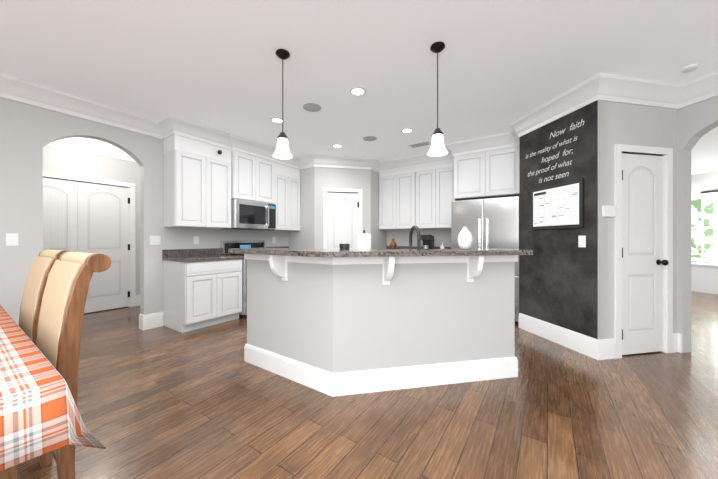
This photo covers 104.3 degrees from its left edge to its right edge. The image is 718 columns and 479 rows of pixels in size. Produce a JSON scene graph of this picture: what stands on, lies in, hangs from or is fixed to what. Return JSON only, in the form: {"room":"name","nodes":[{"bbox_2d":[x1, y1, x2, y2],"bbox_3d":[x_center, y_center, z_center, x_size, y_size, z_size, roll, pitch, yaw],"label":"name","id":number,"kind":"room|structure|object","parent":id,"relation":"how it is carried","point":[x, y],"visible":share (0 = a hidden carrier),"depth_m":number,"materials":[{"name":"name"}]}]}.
{"room":"kitchen","nodes":[
{"label":"kitchen","id":0,"kind":"room"},
{"bbox_2d":[0,97,295,325],"bbox_3d":[-3.364,-0.190,2.721,0.120,2.680,7.090,0,0,34],"label":"wall","id":1,"kind":"structure","parent":0,"point":[28,134],"depth_m":3.34,"materials":[{"name":"paint"}]},
{"bbox_2d":[6,233,17,245],"bbox_3d":[-3.318,0.000,2.672,0.010,0.118,0.075,0,0,34],"label":"switch plate","id":2,"kind":"object","parent":1,"relation":"attached to","point":[12,238],"depth_m":2.67,"materials":[{"name":"white plastic"}]},
{"bbox_2d":[43,177,77,251],"bbox_3d":[-4.455,0.129,3.981,0.053,2.018,0.634,0,0,34],"label":"door","id":3,"kind":"structure","parent":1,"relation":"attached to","point":[60,214],"depth_m":4.09,"materials":[{"name":"white wood"}]},
{"bbox_2d":[43,171,135,306],"bbox_3d":[-4.303,0.095,4.263,0.138,2.110,1.415,0,0,34],"label":"door frame","id":4,"kind":"structure","parent":1,"relation":"attached to","point":[132,242],"depth_m":4.75,"materials":[{"name":"white wood"}]},
{"bbox_2d":[78,182,129,312],"bbox_3d":[-4.099,0.129,4.509,0.053,2.018,0.634,0,0,34],"label":"door","id":5,"kind":"structure","parent":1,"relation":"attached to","point":[103,219],"depth_m":4.52,"materials":[{"name":"white wood"}]},
{"bbox_2d":[136,295,139,305],"bbox_3d":[-3.748,1.055,4.980,0.016,0.190,0.395,0,0,34],"label":"baseboard","id":6,"kind":"structure","parent":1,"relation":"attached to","point":[137,296],"depth_m":4.84,"materials":[{"name":"white wood"}]},
{"bbox_2d":[150,236,160,244],"bbox_3d":[-2.661,0.010,3.646,0.010,0.118,0.120,0,0,34],"label":"switch plate","id":7,"kind":"object","parent":1,"relation":"attached to","point":[154,240],"depth_m":3.65,"materials":[{"name":"white plastic"}]},
{"bbox_2d":[194,236,198,243],"bbox_3d":[-2.373,0.010,4.073,0.010,0.118,0.075,0,0,34],"label":"switch plate","id":8,"kind":"object","parent":1,"relation":"attached to","point":[196,238],"depth_m":4.07,"materials":[{"name":"white plastic"}]},
{"bbox_2d":[164,149,230,228],"bbox_3d":[-2.252,-0.656,3.946,0.345,0.977,0.765,0,0,34],"label":"upper cabinet","id":9,"kind":"object","parent":1,"relation":"attached to","point":[197,191],"visible":1,"depth_m":3.75,"materials":[{"name":"white wood"}]},
{"bbox_2d":[158,114,299,179],"bbox_3d":[-1.840,-1.338,4.453,0.460,0.384,2.266,0,0,34],"label":"crown molding","id":10,"kind":"structure","parent":1,"relation":"attached to","point":[182,134],"depth_m":3.91,"materials":[{"name":"white wood"}]},
{"bbox_2d":[231,151,274,203],"bbox_3d":[-1.808,-0.968,4.573,0.380,0.705,0.760,0,0,34],"label":"upper cabinet","id":11,"kind":"object","parent":1,"relation":"attached to","point":[252,178],"visible":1,"depth_m":4.42,"materials":[{"name":"white wood"}]},
{"bbox_2d":[225,199,275,230],"bbox_3d":[-1.775,-0.383,4.550,0.460,0.445,0.750,0,0,34],"label":"microwave","id":12,"kind":"object","parent":11,"relation":"attached to","point":[250,215],"visible":0.96,"depth_m":4.38,"materials":[{"name":"silver metal"}]},
{"bbox_2d":[273,174,299,230],"bbox_3d":[-1.431,-0.656,5.163,0.345,0.977,0.631,0,0,34],"label":"upper cabinet","id":13,"kind":"object","parent":1,"relation":"attached to","point":[287,196],"visible":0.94,"depth_m":5.06,"materials":[{"name":"white wood"}]},
{"bbox_2d":[327,192,358,249],"bbox_3d":[-0.300,0.129,5.250,0.456,2.018,0.455,0,0,34],"label":"pantry door","id":14,"kind":"structure","parent":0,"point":[342,218],"depth_m":5.25,"materials":[{"name":"white wood"}]},
{"bbox_2d":[323,188,362,248],"bbox_3d":[-0.308,0.098,5.287,0.740,2.105,0.138,0,0,-11],"label":"door frame","id":15,"kind":"structure","parent":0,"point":[360,207],"depth_m":5.21,"materials":[{"name":"white wood"}]},
{"bbox_2d":[0,0,717,174],"bbox_3d":[2.458,-1.560,3.107,15.800,0.060,15.100,0,0,34],"label":"ceiling","id":16,"kind":"structure","parent":0,"point":[503,65],"depth_m":2.36,"materials":[{"name":"white paint"}]},
{"bbox_2d":[270,117,283,122],"bbox_3d":[-1.048,-1.525,3.578,0.175,0.010,0.175,0,0,28],"label":"recessed light","id":17,"kind":"object","parent":16,"relation":"in","point":[274,119],"depth_m":3.57,"materials":[{"name":"white"}]},
{"bbox_2d":[273,49,292,158],"bbox_3d":[-0.625,-1.105,2.292,0.160,0.849,0.160,0,0,34],"label":"pendant light","id":18,"kind":"object","parent":16,"relation":"hanging from","point":[282,151],"visible":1,"depth_m":2.27,"materials":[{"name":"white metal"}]},
{"bbox_2d":[303,103,320,111],"bbox_3d":[-0.533,-1.517,3.186,0.208,0.026,0.208,0,0,34],"label":"ceiling speaker","id":19,"kind":"object","parent":16,"relation":"in","point":[311,107],"depth_m":3.22,"materials":[{"name":"grey"}]},
{"bbox_2d":[332,144,342,147],"bbox_3d":[-0.353,-1.525,4.556,0.175,0.010,0.175,0,0,-5],"label":"recessed light","id":20,"kind":"object","parent":16,"relation":"in","point":[334,145],"depth_m":4.53,"materials":[{"name":"white"}]},
{"bbox_2d":[349,87,365,95],"bbox_3d":[-0.012,-1.525,2.879,0.175,0.010,0.175,0,0,28],"label":"recessed light","id":21,"kind":"object","parent":16,"relation":"in","point":[357,91],"depth_m":2.88,"materials":[{"name":"white glass"}]},
{"bbox_2d":[363,136,376,140],"bbox_3d":[0.161,-1.517,4.167,0.192,0.026,0.207,0,0,34],"label":"ceiling speaker","id":22,"kind":"object","parent":16,"relation":"in","point":[368,138],"depth_m":4.21,"materials":[{"name":"grey metal"}]},
{"bbox_2d":[401,128,412,132],"bbox_3d":[0.673,-1.525,3.913,0.175,0.010,0.175,0,0,-5],"label":"recessed light","id":23,"kind":"object","parent":16,"relation":"in","point":[406,130],"depth_m":3.91,"materials":[{"name":"white"}]},
{"bbox_2d":[408,141,431,147],"bbox_3d":[0.967,-1.517,4.426,0.337,0.026,0.196,0,0,34],"label":"ceiling vent","id":24,"kind":"object","parent":16,"relation":"in","point":[425,143],"depth_m":4.47,"materials":[{"name":"grey metal"}]},
{"bbox_2d":[427,41,447,156],"bbox_3d":[0.622,-1.105,2.210,0.160,0.849,0.160,0,0,34],"label":"pendant light","id":25,"kind":"object","parent":16,"relation":"hanging from","point":[437,148],"visible":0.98,"depth_m":2.18,"materials":[{"name":"white glass"}]},
{"bbox_2d":[681,63,699,72],"bbox_3d":[2.908,-1.517,2.457,0.105,0.026,0.152,0,0,34],"label":"smoke detector","id":26,"kind":"object","parent":16,"relation":"in","point":[692,67],"depth_m":2.46,"materials":[{"name":"grey plastic"}]},
{"bbox_2d":[17,291,717,478],"bbox_3d":[2.458,1.180,3.107,15.800,0.060,15.100,0,0,34],"label":"floor","id":27,"kind":"structure","parent":0,"point":[165,402],"depth_m":1.80,"materials":[{"name":"brown wood"}]},
{"bbox_2d":[0,464,17,478],"bbox_3d":[-2.035,0.775,0.970,2.240,0.750,1.032,0,0,34],"label":"dining table","id":28,"kind":"object","parent":27,"relation":"on","point":[9,473],"visible":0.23,"depth_m":0.74,"materials":[{"name":"brown wood"}]},
{"bbox_2d":[0,304,105,470],"bbox_3d":[-2.035,0.500,0.970,2.341,0.216,1.193,0,0,34],"label":"tablecloth","id":29,"kind":"object","parent":28,"relation":"on","point":[39,414],"visible":1,"depth_m":0.75,"materials":[{"name":"fabric"}]},
{"bbox_2d":[18,249,68,343],"bbox_3d":[-2.012,0.606,1.506,0.508,1.090,0.606,0,0,34],"label":"chair","id":30,"kind":"object","parent":27,"relation":"on","point":[42,264],"visible":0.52,"depth_m":1.58,"materials":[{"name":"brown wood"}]},
{"bbox_2d":[35,251,110,478],"bbox_3d":[-1.497,0.606,1.151,0.508,1.090,0.606,0,0,34],"label":"chair","id":31,"kind":"object","parent":27,"relation":"on","point":[59,325],"visible":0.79,"depth_m":1.18,"materials":[{"name":"beige leather"}]},
{"bbox_2d":[164,259,241,332],"bbox_3d":[-2.136,0.713,3.868,0.624,0.875,0.765,0,0,34],"label":"base cabinet","id":32,"kind":"object","parent":27,"relation":"on","point":[200,294],"visible":0.96,"depth_m":3.61,"materials":[{"name":"white wood"}]},
{"bbox_2d":[162,248,243,261],"bbox_3d":[-2.135,0.205,3.860,0.635,0.140,0.782,0,0,34],"label":"countertop","id":33,"kind":"structure","parent":32,"relation":"on","point":[193,255],"depth_m":3.86,"materials":[{"name":"stone"}]},
{"bbox_2d":[220,241,263,318],"bbox_3d":[-1.662,0.585,4.475,0.691,1.130,0.756,0,0,34],"label":"range","id":34,"kind":"object","parent":27,"relation":"on","point":[225,246],"visible":0.12,"depth_m":4.32,"materials":[{"name":"silver metal"}]},
{"bbox_2d":[244,256,517,396],"bbox_3d":[0.270,0.667,2.709,2.173,0.965,1.629,0,0,34],"label":"kitchen island","id":35,"kind":"object","parent":27,"relation":"on","point":[333,322],"depth_m":2.21,"materials":[{"name":"grey paint"}]},
{"bbox_2d":[244,248,519,271],"bbox_3d":[0.157,0.152,2.540,2.175,0.065,1.224,0,0,34],"label":"island countertop","id":36,"kind":"structure","parent":35,"relation":"on","point":[458,261],"depth_m":2.15,"materials":[{"name":"grey stone"}]},
{"bbox_2d":[339,244,349,249],"bbox_3d":[-0.131,0.136,2.525,0.094,0.195,0.094,0,0,34],"label":"jar","id":37,"kind":"object","parent":36,"relation":"on","point":[344,246],"visible":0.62,"depth_m":2.48,"materials":[{"name":"black plastic"}]},
{"bbox_2d":[357,230,370,248],"bbox_3d":[0.047,0.075,2.502,0.140,0.317,0.140,0,0,34],"label":"paper towel","id":38,"kind":"object","parent":36,"relation":"on","point":[363,240],"visible":0.48,"depth_m":2.45,"materials":[{"name":"white paper"}]},
{"bbox_2d":[409,225,420,248],"bbox_3d":[0.510,0.051,2.580,0.185,0.365,0.226,0,0,34],"label":"faucet","id":39,"kind":"object","parent":36,"relation":"on","point":[418,236],"visible":0.75,"depth_m":2.53,"materials":[{"name":"black metal"}]},
{"bbox_2d":[458,227,472,248],"bbox_3d":[0.873,-0.012,2.300,0.116,0.185,0.116,0,0,34],"label":"vase","id":40,"kind":"object","parent":36,"relation":"on","point":[465,240],"visible":0.98,"depth_m":2.26,"materials":[{"name":"white ceramic"}]},
{"bbox_2d":[451,196,518,321],"bbox_3d":[2.003,0.268,4.340,0.908,1.705,0.895,0,0,34],"label":"fridge","id":41,"kind":"object","parent":27,"relation":"on","point":[490,223],"visible":0.38,"depth_m":3.95,"materials":[{"name":"silver metal"}]},
{"bbox_2d":[691,262,717,294],"bbox_3d":[7.827,0.843,5.079,0.450,0.615,3.840,0,0,-11],"label":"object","id":42,"kind":"structure","parent":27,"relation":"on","point":[704,277],"depth_m":6.02,"materials":[{"name":"white"}]},
{"bbox_3d":[-1.315,0.712,5.085,0.624,0.875,0.631,0,0,34],"label":"base cabinet","id":43,"kind":"object","parent":27,"relation":"on","visible":0},
{"bbox_2d":[264,246,288,247],"bbox_3d":[-1.311,0.205,5.081,0.635,0.140,0.633,0,0,34],"label":"countertop","id":44,"kind":"structure","parent":43,"relation":"on","point":[278,247],"depth_m":5.32,"materials":[{"name":"stone"}]},
{"bbox_3d":[0.736,0.712,5.394,0.780,0.875,0.624,0,0,34],"label":"base cabinet","id":45,"kind":"object","parent":27,"relation":"on","visible":0},
{"bbox_2d":[387,246,450,248],"bbox_3d":[1.051,0.205,5.176,1.546,0.140,0.635,0,0,34],"label":"countertop","id":46,"kind":"structure","parent":45,"relation":"on","point":[404,247],"depth_m":5.57,"materials":[{"name":"stone"}]},
{"bbox_2d":[390,238,395,248],"bbox_3d":[0.653,0.103,5.349,0.130,0.260,0.130,0,0,34],"label":"vase","id":47,"kind":"object","parent":46,"relation":"on","point":[392,244],"visible":0.65,"depth_m":5.31,"materials":[{"name":"brown ceramic"}]},
{"bbox_2d":[421,235,433,248],"bbox_3d":[1.225,0.073,5.036,0.180,0.320,0.260,0,0,34],"label":"coffee maker","id":48,"kind":"object","parent":46,"relation":"on","point":[428,241],"visible":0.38,"depth_m":5.01,"materials":[{"name":"black plastic"}]},
{"bbox_2d":[380,230,407,248],"bbox_3d":[1.100,-0.190,5.602,1.400,2.680,0.120,0,0,34],"label":"wall","id":49,"kind":"structure","parent":0,"point":[386,236],"depth_m":5.74,"materials":[{"name":"paint"}]},
{"bbox_2d":[379,172,415,229],"bbox_3d":[0.812,-0.725,5.511,0.775,1.050,0.345,0,0,34],"label":"upper cabinet","id":50,"kind":"object","parent":49,"relation":"attached to","point":[397,202],"visible":0.88,"depth_m":5.35,"materials":[{"name":"white wood"}]},
{"bbox_2d":[416,167,453,228],"bbox_3d":[1.453,-0.725,5.079,0.761,1.050,0.345,0,0,34],"label":"upper cabinet","id":51,"kind":"object","parent":49,"relation":"attached to","point":[434,193],"visible":0.75,"depth_m":4.95,"materials":[{"name":"white wood"}]},
{"bbox_2d":[408,96,717,352],"bbox_3d":[2.786,-0.190,4.381,2.760,2.680,3.380,0,0,34],"label":"wall","id":52,"kind":"structure","parent":0,"point":[681,129],"depth_m":2.80,"materials":[{"name":"paint"}]},
{"bbox_2d":[0,70,717,176],"bbox_3d":[-0.548,-1.391,1.576,9.128,0.279,8.400,0,0,34],"label":"crown molding","id":53,"kind":"structure","parent":52,"relation":"attached to","point":[625,89],"depth_m":3.10,"materials":[{"name":"white wood"}]},
{"bbox_2d":[454,147,518,200],"bbox_3d":[2.083,-0.985,4.477,0.946,0.670,0.640,0,0,34],"label":"upper cabinet","id":54,"kind":"object","parent":52,"relation":"attached to","point":[491,174],"visible":0.96,"depth_m":4.20,"materials":[{"name":"white wood"}]},
{"bbox_2d":[519,313,593,354],"bbox_3d":[2.229,1.055,3.225,0.711,0.190,0.560,0,0,34],"label":"baseboard","id":55,"kind":"structure","parent":52,"relation":"attached to","point":[578,342],"depth_m":3.07,"materials":[{"name":"white wood"}]},
{"bbox_2d":[519,100,597,338],"bbox_3d":[2.193,-0.193,3.164,0.004,2.295,0.990,0,0,-11],"label":"chalkboard","id":56,"kind":"structure","parent":52,"relation":"attached to","point":[558,277],"depth_m":3.04,"materials":[{"name":"black paint"}]},
{"bbox_2d":[528,161,570,176],"bbox_3d":[2.179,-0.810,3.219,0.001,0.081,0.596,0,0,-11],"label":"wall lettering","id":57,"kind":"object","parent":56,"relation":"attached to","point":[549,167],"visible":1,"depth_m":3.20,"materials":[{"name":"grey paint"}]},
{"bbox_2d":[527,136,577,156],"bbox_3d":[2.181,-1.043,3.208,0.001,0.074,0.688,0,0,-11],"label":"wall lettering","id":58,"kind":"object","parent":56,"relation":"attached to","point":[553,148],"visible":1,"depth_m":3.15,"materials":[{"name":"grey paint"}]},
{"bbox_2d":[539,172,568,182],"bbox_3d":[2.191,-0.705,3.157,0.001,0.062,0.390,0,0,-11],"label":"wall lettering","id":59,"kind":"object","parent":56,"relation":"attached to","point":[553,176],"visible":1,"depth_m":3.12,"materials":[{"name":"grey paint"}]},
{"bbox_2d":[542,149,572,161],"bbox_3d":[2.199,-0.927,3.115,0.001,0.088,0.397,0,0,-11],"label":"wall lettering","id":60,"kind":"object","parent":56,"relation":"attached to","point":[557,154],"visible":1,"depth_m":3.10,"materials":[{"name":"grey paint"}]},
{"bbox_2d":[531,179,583,229],"bbox_3d":[2.188,-0.365,3.122,0.021,0.490,0.650,0,0,-11],"label":"frame","id":61,"kind":"object","parent":56,"relation":"attached to","point":[559,206],"visible":1,"depth_m":3.06,"materials":[{"name":"black plastic"}]},
{"bbox_2d":[550,120,583,136],"bbox_3d":[2.222,-1.184,3.000,0.001,0.070,0.407,0,0,-11],"label":"wall lettering","id":62,"kind":"object","parent":56,"relation":"attached to","point":[570,128],"visible":1,"depth_m":2.94,"materials":[{"name":"grey paint"}]},
{"bbox_2d":[578,236,585,246],"bbox_3d":[2.255,0.020,2.824,0.010,0.118,0.075,0,0,-11],"label":"switch plate","id":63,"kind":"object","parent":56,"relation":"attached to","point":[581,239],"depth_m":2.82,"materials":[{"name":"white plastic"}]},
{"bbox_2d":[594,338,615,359],"bbox_3d":[2.382,1.055,2.684,0.149,0.190,0.161,0,0,34],"label":"baseboard","id":64,"kind":"structure","parent":52,"relation":"attached to","point":[599,349],"depth_m":2.68,"materials":[{"name":"white wood"}]},
{"bbox_2d":[602,205,615,216],"bbox_3d":[2.406,-0.272,2.689,0.135,0.105,0.022,0,0,-11],"label":"switch plate","id":65,"kind":"object","parent":52,"relation":"attached to","point":[607,211],"depth_m":2.68,"materials":[{"name":"white plastic"}]},
{"bbox_2d":[614,144,672,357],"bbox_3d":[2.824,0.113,2.834,0.710,2.075,0.138,0,0,-11],"label":"door frame","id":66,"kind":"structure","parent":52,"relation":"attached to","point":[665,153],"depth_m":2.82,"materials":[{"name":"white wood"}]},
{"bbox_2d":[622,153,668,354],"bbox_3d":[2.830,0.144,2.797,0.434,1.988,0.435,0,0,34],"label":"door","id":67,"kind":"structure","parent":52,"relation":"in","point":[643,262],"depth_m":2.80,"materials":[{"name":"white wood"}]},
{"bbox_2d":[691,192,717,261],"bbox_3d":[8.139,-0.270,5.139,0.095,1.540,4.140,0,0,-11],"label":"sunroom window","id":68,"kind":"structure","parent":52,"relation":"in","point":[704,227],"depth_m":6.39,"materials":[{"name":"white glass"}]},
{"bbox_2d":[700,190,717,193],"bbox_3d":[8.231,-1.073,4.393,0.020,0.045,4.100,0,0,-11],"label":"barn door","id":69,"kind":"structure","parent":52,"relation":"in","point":[711,191],"depth_m":6.26,"materials":[{"name":"white wood"}]}
]}

